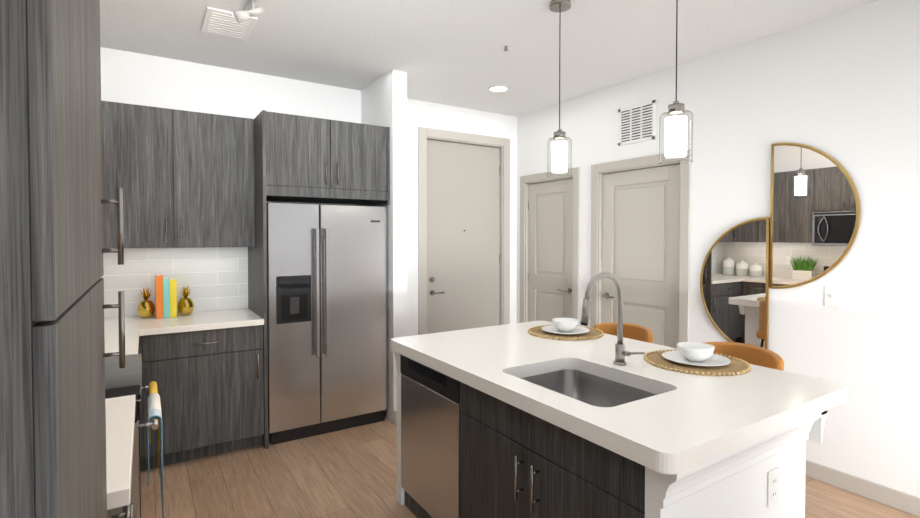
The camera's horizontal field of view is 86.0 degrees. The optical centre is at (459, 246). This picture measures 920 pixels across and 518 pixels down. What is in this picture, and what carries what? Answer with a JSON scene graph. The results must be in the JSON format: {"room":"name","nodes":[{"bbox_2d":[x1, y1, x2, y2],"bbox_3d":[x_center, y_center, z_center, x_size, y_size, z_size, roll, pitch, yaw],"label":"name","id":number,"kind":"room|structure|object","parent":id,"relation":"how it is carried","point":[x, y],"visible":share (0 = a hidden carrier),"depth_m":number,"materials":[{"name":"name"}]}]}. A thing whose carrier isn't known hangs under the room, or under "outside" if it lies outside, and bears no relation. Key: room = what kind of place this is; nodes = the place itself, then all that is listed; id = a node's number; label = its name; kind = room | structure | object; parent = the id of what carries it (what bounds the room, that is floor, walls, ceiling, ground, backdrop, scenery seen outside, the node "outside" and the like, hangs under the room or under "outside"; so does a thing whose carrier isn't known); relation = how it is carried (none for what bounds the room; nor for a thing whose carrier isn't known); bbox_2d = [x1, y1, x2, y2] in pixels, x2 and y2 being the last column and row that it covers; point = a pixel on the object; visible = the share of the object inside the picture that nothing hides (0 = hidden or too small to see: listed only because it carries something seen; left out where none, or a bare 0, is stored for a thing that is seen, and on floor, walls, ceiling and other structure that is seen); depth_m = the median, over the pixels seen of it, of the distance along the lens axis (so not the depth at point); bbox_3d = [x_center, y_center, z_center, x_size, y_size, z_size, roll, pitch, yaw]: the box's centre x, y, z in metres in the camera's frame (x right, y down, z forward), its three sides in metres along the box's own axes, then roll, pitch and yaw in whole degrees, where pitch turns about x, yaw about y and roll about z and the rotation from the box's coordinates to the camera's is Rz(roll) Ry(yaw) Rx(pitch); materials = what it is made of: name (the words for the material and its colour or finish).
{"room":"kitchen","nodes":[
{"label":"kitchen","id":0,"kind":"room"},
{"bbox_2d":[118,320,124,335],"bbox_3d":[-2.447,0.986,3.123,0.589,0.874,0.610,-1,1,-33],"label":"handle","id":1,"kind":"object","parent":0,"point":[121,322],"depth_m":1.06,"materials":[{"name":"silver metal"}]},
{"bbox_2d":[104,328,143,357],"bbox_3d":[-2.044,0.539,2.541,0.652,0.040,0.713,-1,1,-33],"label":"countertop","id":2,"kind":"structure","parent":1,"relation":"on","point":[111,335],"depth_m":2.74,"materials":[{"name":"white stone"}]},
{"bbox_2d":[104,308,263,335],"bbox_3d":[-2.102,0.524,3.306,1.377,0.040,0.639,-1,1,-33],"label":"countertop","id":3,"kind":"structure","parent":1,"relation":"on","point":[219,319],"depth_m":3.33,"materials":[{"name":"white stone"}]},
{"bbox_2d":[137,288,154,317],"bbox_3d":[-2.209,0.390,3.472,0.104,0.219,0.104,-1,1,-33],"label":"bookend","id":4,"kind":"object","parent":3,"relation":"on","point":[146,308],"visible":1,"depth_m":3.44,"materials":[{"name":"gold metal"}]},
{"bbox_2d":[155,274,176,318],"bbox_3d":[-2.110,0.348,3.540,0.125,0.300,0.190,-1,1,-33],"label":"books","id":5,"kind":"object","parent":3,"relation":"on","point":[166,296],"visible":1,"depth_m":3.46,"materials":[{"name":"paper"}]},
{"bbox_2d":[178,285,193,314],"bbox_3d":[-2.003,0.388,3.604,0.104,0.219,0.104,-1,1,-33],"label":"bookend","id":6,"kind":"object","parent":3,"relation":"on","point":[185,305],"visible":1,"depth_m":3.58,"materials":[{"name":"gold metal"}]},
{"bbox_2d":[112,336,133,517],"bbox_3d":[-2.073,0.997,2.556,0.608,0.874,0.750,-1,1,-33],"label":"handle","id":7,"kind":"object","parent":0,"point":[121,353],"depth_m":1.06,"materials":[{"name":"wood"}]},
{"bbox_2d":[100,47,516,335],"bbox_3d":[-1.149,-0.002,4.368,4.140,2.800,0.120,-1,1,-33],"label":"wall","id":8,"kind":"structure","parent":0,"point":[127,77],"depth_m":4.09,"materials":[{"name":"paint"}]},
{"bbox_2d":[101,101,254,248],"bbox_3d":[-2.040,-0.470,3.497,1.048,0.950,0.368,-1,1,-33],"label":"upper cabinet","id":9,"kind":"object","parent":8,"relation":"attached to","point":[183,179],"visible":0.92,"depth_m":3.39,"materials":[{"name":"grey wood"}]},
{"bbox_2d":[427,139,499,333],"bbox_3d":[0.052,0.158,5.099,0.914,2.435,0.108,-1,1,-33],"label":"entry door","id":10,"kind":"structure","parent":8,"relation":"in","point":[463,236],"depth_m":5.09,"materials":[{"name":"beige wood"}]},
{"bbox_2d":[418,127,509,334],"bbox_3d":[0.038,0.110,5.117,1.115,2.544,0.134,-1,1,-33],"label":"door frame","id":11,"kind":"structure","parent":8,"relation":"attached to","point":[503,145],"depth_m":5.03,"materials":[{"name":"beige wood"}]},
{"bbox_2d":[361,69,407,422],"bbox_3d":[-0.656,0.001,4.213,0.125,2.800,0.669,-1,1,-33],"label":"wall","id":12,"kind":"structure","parent":0,"point":[384,101],"depth_m":3.94,"materials":[{"name":"paint"}]},
{"bbox_2d":[100,0,878,116],"bbox_3d":[0.939,-1.387,1.075,4.380,0.100,7.870,-1,1,-33],"label":"ceiling","id":13,"kind":"structure","parent":0,"point":[449,52],"depth_m":3.27,"materials":[{"name":"white paint"}]},
{"bbox_2d":[201,7,256,39],"bbox_3d":[-1.430,-1.360,3.045,0.270,0.029,0.380,-1,1,-33],"label":"ceiling vent","id":14,"kind":"object","parent":13,"relation":"in","point":[220,22],"visible":0.98,"depth_m":3.03,"materials":[{"name":"white plastic"}]},
{"bbox_2d":[233,0,263,23],"bbox_3d":[-0.589,-1.272,1.810,0.154,0.158,2.550,-1,1,-33],"label":"track light","id":15,"kind":"object","parent":13,"relation":"attached to","point":[246,13],"visible":1,"depth_m":2.69,"materials":[{"name":"white metal"}]},
{"bbox_2d":[488,85,508,91],"bbox_3d":[0.341,-1.397,4.367,0.190,0.010,0.190,-1,1,-33],"label":"recessed light","id":16,"kind":"object","parent":13,"relation":"in","point":[498,88],"visible":1,"depth_m":4.36,"materials":[{"name":"white plastic"}]},
{"bbox_2d":[501,44,509,50],"bbox_3d":[0.314,-1.365,3.388,0.060,0.034,0.060,-1,1,-33],"label":"sprinkler","id":17,"kind":"object","parent":13,"relation":"attached to","point":[505,46],"visible":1,"depth_m":3.38,"materials":[{"name":"white plastic"}]},
{"bbox_2d":[547,0,571,177],"bbox_3d":[0.563,-0.883,2.786,0.134,0.975,0.134,-1,1,-33],"label":"pendant light","id":18,"kind":"object","parent":13,"relation":"hanging from","point":[559,156],"visible":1,"depth_m":2.76,"materials":[{"name":"white glass"}]},
{"bbox_2d":[659,0,692,164],"bbox_3d":[0.945,-0.863,2.152,0.134,0.990,0.134,-1,1,-33],"label":"pendant light","id":19,"kind":"object","parent":13,"relation":"hanging from","point":[675,144],"visible":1,"depth_m":2.13,"materials":[{"name":"white glass"}]},
{"bbox_2d":[142,417,919,517],"bbox_3d":[0.939,1.513,1.132,4.380,0.100,7.870,-1,1,-33],"label":"floor","id":20,"kind":"structure","parent":0,"point":[348,473],"depth_m":2.95,"materials":[{"name":"wood"}]},
{"bbox_2d":[0,0,115,517],"bbox_3d":[-0.852,0.292,0.632,0.608,2.360,0.698,-1,1,-33],"label":"tall cabinet","id":21,"kind":"object","parent":20,"relation":"on","point":[53,354],"depth_m":0.50,"materials":[{"name":"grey wood"}]},
{"bbox_2d":[116,505,127,517],"bbox_3d":[-1.254,1.022,1.276,0.608,0.874,0.792,-1,1,-33],"label":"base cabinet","id":22,"kind":"object","parent":20,"relation":"on","point":[119,511],"depth_m":1.25,"materials":[{"name":"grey wood"}]},
{"bbox_2d":[105,395,135,509],"bbox_3d":[-1.237,0.564,1.279,0.651,0.040,0.791,-1,1,-33],"label":"countertop","id":23,"kind":"structure","parent":22,"relation":"on","point":[120,418],"depth_m":1.33,"materials":[{"name":"white stone"}]},
{"bbox_2d":[105,354,163,517],"bbox_3d":[-1.610,0.896,1.960,0.726,1.099,0.738,-1,1,-33],"label":"range","id":24,"kind":"object","parent":20,"relation":"on","point":[125,381],"visible":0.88,"depth_m":1.94,"materials":[{"name":"metal"}]},
{"bbox_2d":[138,325,263,469],"bbox_3d":[-1.847,0.978,3.484,0.768,0.873,0.647,-1,1,-33],"label":"base cabinet","id":25,"kind":"object","parent":20,"relation":"on","point":[210,385],"visible":0.94,"depth_m":3.25,"materials":[{"name":"grey wood"}]},
{"bbox_2d":[248,110,389,448],"bbox_3d":[-1.118,0.226,3.933,0.959,2.359,0.652,-1,1,-33],"label":"tall cabinet","id":26,"kind":"object","parent":20,"relation":"on","point":[301,159],"visible":0.96,"depth_m":3.62,"materials":[{"name":"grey wood"}]},
{"bbox_2d":[266,202,386,444],"bbox_3d":[-1.097,0.541,3.921,0.910,1.729,0.607,-1,1,-33],"label":"fridge","id":27,"kind":"object","parent":20,"relation":"on","point":[327,310],"visible":1,"depth_m":3.69,"materials":[{"name":"metal"}]},
{"bbox_2d":[391,348,834,517],"bbox_3d":[0.462,1.010,2.290,0.940,0.857,1.766,-1,1,-33],"label":"kitchen island","id":28,"kind":"object","parent":20,"relation":"on","point":[516,420],"depth_m":1.77,"materials":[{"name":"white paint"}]},
{"bbox_2d":[391,321,847,471],"bbox_3d":[0.551,0.552,2.332,1.140,0.056,1.760,-1,1,-33],"label":"island countertop","id":29,"kind":"structure","parent":28,"relation":"on","point":[685,418],"depth_m":1.83,"materials":[{"name":"white stone"}]},
{"bbox_2d":[528,324,603,340],"bbox_3d":[0.624,0.504,2.923,0.439,0.015,0.441,-1,1,-33],"label":"placemat","id":30,"kind":"object","parent":29,"relation":"on","point":[592,333],"visible":0.75,"depth_m":2.82,"materials":[{"name":"wicker"}]},
{"bbox_2d":[541,325,589,334],"bbox_3d":[0.624,0.496,2.923,0.280,0.018,0.280,-1,1,-33],"label":"plate","id":31,"kind":"object","parent":30,"relation":"on","point":[555,330],"visible":0.75,"depth_m":2.91,"materials":[{"name":"white ceramic"}]},
{"bbox_2d":[552,318,578,331],"bbox_3d":[0.624,0.466,2.922,0.156,0.066,0.156,-1,1,-33],"label":"bowl","id":32,"kind":"object","parent":31,"relation":"on","point":[565,324],"visible":1,"depth_m":2.88,"materials":[{"name":"white ceramic"}]},
{"bbox_2d":[527,368,650,403],"bbox_3d":[0.502,0.663,1.993,0.448,0.176,0.588,-1,1,-33],"label":"sink","id":33,"kind":"object","parent":29,"relation":"in","point":[601,389],"depth_m":2.24,"materials":[{"name":"silver metal"}]},
{"bbox_2d":[580,272,646,363],"bbox_3d":[0.650,0.319,2.112,0.271,0.418,0.144,-1,1,-33],"label":"faucet","id":34,"kind":"object","parent":29,"relation":"on","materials":[{"name":"silver metal"}]},
{"bbox_2d":[644,349,751,375],"bbox_3d":[1.065,0.518,2.232,0.439,0.015,0.441,-1,1,-33],"label":"placemat","id":35,"kind":"object","parent":29,"relation":"on","point":[733,367],"visible":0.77,"depth_m":2.15,"materials":[{"name":"wicker"}]},
{"bbox_2d":[662,351,730,365],"bbox_3d":[1.065,0.510,2.232,0.280,0.018,0.280,-1,1,-33],"label":"plate","id":36,"kind":"object","parent":35,"relation":"on","point":[712,360],"visible":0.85,"depth_m":2.22,"materials":[{"name":"white ceramic"}]},
{"bbox_2d":[677,342,714,361],"bbox_3d":[1.065,0.479,2.232,0.156,0.066,0.156,-1,1,-33],"label":"bowl","id":37,"kind":"object","parent":36,"relation":"on","point":[696,351],"visible":1,"depth_m":2.19,"materials":[{"name":"white ceramic"}]},
{"bbox_2d":[594,322,652,342],"bbox_3d":[0.897,0.952,2.929,0.436,0.949,0.429,-1,1,-33],"label":"stool","id":38,"kind":"object","parent":20,"relation":"on","point":[637,332],"visible":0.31,"depth_m":3.03,"materials":[{"name":"orange leather"}]},
{"bbox_2d":[702,342,783,370],"bbox_3d":[1.263,0.963,2.356,0.436,0.949,0.429,-1,1,-33],"label":"stool","id":39,"kind":"object","parent":20,"relation":"on","point":[756,355],"visible":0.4,"depth_m":2.43,"materials":[{"name":"orange leather"}]},
{"bbox_2d":[517,0,919,497],"bbox_3d":[2.754,0.040,2.264,0.170,2.800,7.870,-1,1,-33],"label":"wall","id":40,"kind":"structure","parent":0,"point":[842,89],"depth_m":2.96,"materials":[{"name":"paint"}]},
{"bbox_2d":[520,167,578,325],"bbox_3d":[0.937,0.314,5.048,0.134,2.139,0.860,-1,1,-33],"label":"door frame","id":41,"kind":"structure","parent":40,"relation":"attached to","point":[525,181],"depth_m":5.15,"materials":[{"name":"beige wood"}]},
{"bbox_2d":[528,179,572,321],"bbox_3d":[0.907,0.357,5.032,0.098,2.040,0.679,-1,1,-33],"label":"closet door","id":42,"kind":"structure","parent":40,"relation":"in","point":[550,206],"depth_m":5.03,"materials":[{"name":"beige wood"}]},
{"bbox_2d":[618,100,655,145],"bbox_3d":[1.462,-1.022,4.094,0.011,0.310,0.360,-1,1,-33],"label":"air vent","id":43,"kind":"object","parent":40,"relation":"in","point":[636,123],"visible":1,"depth_m":4.09,"materials":[{"name":"white plastic"}]},
{"bbox_2d":[590,149,690,342],"bbox_3d":[1.512,0.331,4.149,0.134,2.139,0.965,-1,1,-33],"label":"door frame","id":44,"kind":"structure","parent":40,"relation":"attached to","point":[652,161],"depth_m":4.00,"materials":[{"name":"beige wood"}]},
{"bbox_2d":[602,164,679,348],"bbox_3d":[1.484,0.375,4.131,0.098,2.040,0.784,-1,1,-33],"label":"closet door","id":45,"kind":"structure","parent":40,"relation":"in","point":[640,230],"depth_m":4.08,"materials":[{"name":"beige wood"}]},
{"bbox_2d":[700,217,769,348],"bbox_3d":[1.896,0.267,3.430,0.024,0.932,0.477,-1,1,-33],"label":"mirror","id":46,"kind":"object","parent":40,"relation":"attached to","point":[734,283],"visible":0.83,"depth_m":3.38,"materials":[{"name":"gold metal"}]},
{"bbox_2d":[769,142,860,288],"bbox_3d":[2.155,-0.195,3.015,0.024,0.946,0.484,-1,1,-33],"label":"mirror","id":47,"kind":"object","parent":40,"relation":"attached to","point":[815,212],"visible":1,"depth_m":3.03,"materials":[{"name":"gold metal"}]},
{"bbox_2d":[825,286,839,306],"bbox_3d":[2.215,0.296,2.940,0.015,0.120,0.074,-1,1,-33],"label":"switch plate","id":48,"kind":"object","parent":40,"relation":"attached to","point":[832,296],"visible":1,"depth_m":2.94,"materials":[{"name":"white plastic"}]},
{"bbox_2d":[805,460,919,516],"bbox_3d":[3.259,1.408,1.329,0.013,0.099,5.705,-1,1,-33],"label":"baseboard","id":49,"kind":"structure","parent":40,"relation":"attached to","point":[896,499],"depth_m":2.81,"materials":[{"name":"beige wood"}]},
{"bbox_3d":[-0.856,0.086,-0.044,0.120,2.800,7.870,-1,1,-33],"label":"wall","id":50,"kind":"structure","parent":0,"visible":0},
{"bbox_2d":[101,247,247,318],"bbox_3d":[-2.264,0.251,3.583,1.348,0.493,0.008,-1,1,-33],"label":"tile backsplash","id":51,"kind":"structure","parent":50,"relation":"attached to","point":[214,278],"depth_m":3.67,"materials":[{"name":"white tile"}]}
]}

